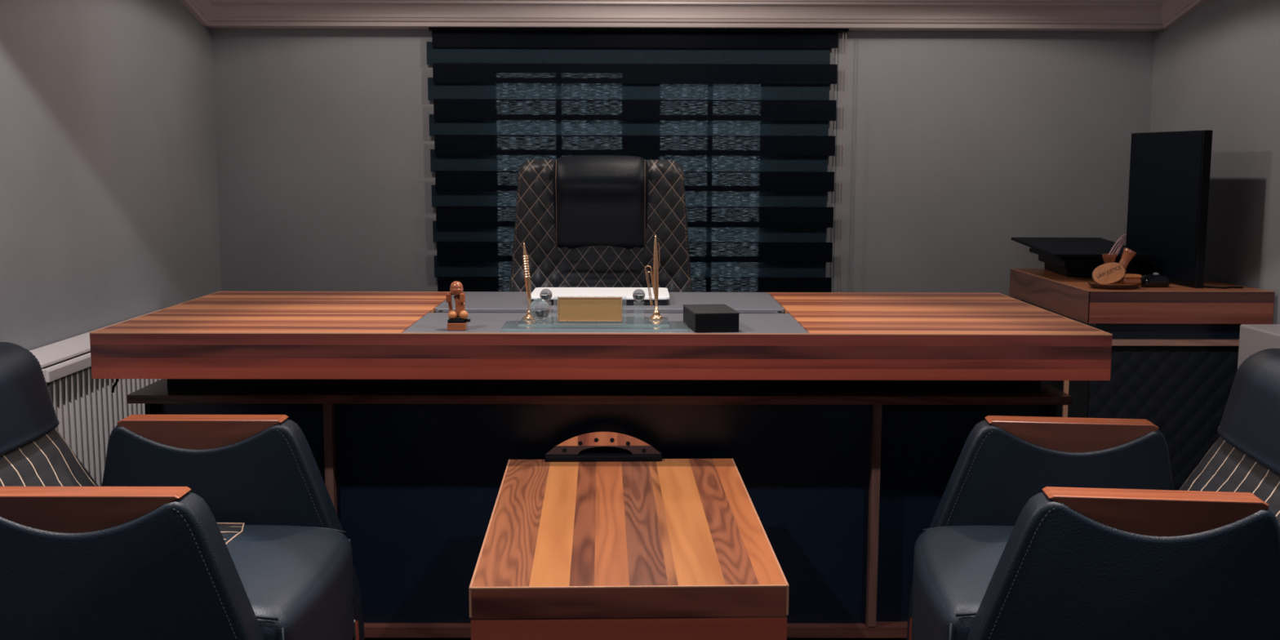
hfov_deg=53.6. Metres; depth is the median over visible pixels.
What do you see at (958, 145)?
wall
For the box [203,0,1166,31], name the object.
trim
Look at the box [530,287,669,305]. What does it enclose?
laptop
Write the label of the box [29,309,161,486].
radiator
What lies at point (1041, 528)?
armchair
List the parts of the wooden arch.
arch panel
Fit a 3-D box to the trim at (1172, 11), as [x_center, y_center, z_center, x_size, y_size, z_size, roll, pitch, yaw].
[1.961,-1.330,2.612,0.084,1.074,3.517,0,7,-5]
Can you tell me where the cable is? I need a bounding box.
[1203,285,1242,288]
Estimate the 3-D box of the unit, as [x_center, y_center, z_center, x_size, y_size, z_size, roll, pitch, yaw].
[1.617,0.251,4.230,0.557,0.780,0.796,0,7,0]
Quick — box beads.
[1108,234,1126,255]
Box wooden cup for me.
[1102,253,1116,263]
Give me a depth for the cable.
3.87 m
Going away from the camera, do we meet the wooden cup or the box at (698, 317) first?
the box at (698, 317)
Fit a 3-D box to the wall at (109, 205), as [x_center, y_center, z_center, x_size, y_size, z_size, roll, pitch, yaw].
[-1.566,-0.366,1.307,0.120,2.720,6.700,0,7,0]
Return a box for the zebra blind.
[426,27,848,292]
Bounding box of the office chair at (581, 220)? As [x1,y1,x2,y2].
[510,155,692,292]
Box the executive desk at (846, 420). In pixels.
[89,291,1112,639]
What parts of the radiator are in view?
panel, ribbed panel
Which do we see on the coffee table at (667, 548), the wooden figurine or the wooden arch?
the wooden arch
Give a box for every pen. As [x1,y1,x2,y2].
[522,242,531,306]
[653,235,659,306]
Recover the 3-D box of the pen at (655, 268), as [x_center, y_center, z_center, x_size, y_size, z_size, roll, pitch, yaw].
[0.038,-0.116,2.969,0.014,0.168,0.012,6,9,40]
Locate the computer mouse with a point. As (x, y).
(1154, 280)
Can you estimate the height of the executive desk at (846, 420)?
0.782 m
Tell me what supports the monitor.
on the unit
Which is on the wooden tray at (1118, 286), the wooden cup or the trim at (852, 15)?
the wooden cup
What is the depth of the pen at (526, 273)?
2.96 m
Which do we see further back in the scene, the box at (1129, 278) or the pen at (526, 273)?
the box at (1129, 278)
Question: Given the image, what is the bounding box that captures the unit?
[1008,268,1275,490]
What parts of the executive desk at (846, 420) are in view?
panel, modesty panel, modesty panel, rail, modesty panel, panel, leg panel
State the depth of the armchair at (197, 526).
2.16 m
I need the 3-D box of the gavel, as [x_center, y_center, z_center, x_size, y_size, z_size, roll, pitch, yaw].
[1.476,-0.169,3.885,0.087,0.107,0.039,0,7,0]
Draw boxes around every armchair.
[0,342,364,639]
[906,348,1279,639]
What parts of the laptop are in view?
lid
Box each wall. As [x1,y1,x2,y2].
[0,0,222,368]
[211,28,1155,300]
[1149,0,1279,324]
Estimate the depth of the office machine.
4.21 m
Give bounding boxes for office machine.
[1011,237,1155,277]
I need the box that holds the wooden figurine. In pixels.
[445,280,470,330]
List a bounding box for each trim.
[178,0,214,25]
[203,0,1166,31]
[1158,0,1207,28]
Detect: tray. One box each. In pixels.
[1088,281,1140,289]
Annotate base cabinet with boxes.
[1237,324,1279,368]
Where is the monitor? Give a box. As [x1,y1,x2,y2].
[1125,129,1212,288]
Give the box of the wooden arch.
[544,431,662,462]
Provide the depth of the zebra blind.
4.52 m
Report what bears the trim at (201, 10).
attached to the wall at (109, 205)
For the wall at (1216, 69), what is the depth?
4.02 m
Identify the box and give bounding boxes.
[682,304,739,332]
[1119,273,1142,284]
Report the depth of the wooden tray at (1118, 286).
3.83 m
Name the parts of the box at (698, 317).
lid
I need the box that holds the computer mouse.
[1140,271,1170,287]
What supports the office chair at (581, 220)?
on the floor
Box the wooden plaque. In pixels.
[1091,262,1125,284]
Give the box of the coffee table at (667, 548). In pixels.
[468,458,789,639]
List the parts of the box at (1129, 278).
lid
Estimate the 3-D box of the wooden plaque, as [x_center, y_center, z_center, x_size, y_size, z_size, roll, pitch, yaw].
[1.422,-0.141,3.843,0.096,0.069,0.022,2,7,13]
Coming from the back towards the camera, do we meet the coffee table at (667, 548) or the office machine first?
the office machine
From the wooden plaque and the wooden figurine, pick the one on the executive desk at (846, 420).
the wooden figurine
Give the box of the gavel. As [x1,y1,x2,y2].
[1114,247,1136,283]
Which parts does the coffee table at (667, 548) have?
panel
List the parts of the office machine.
lid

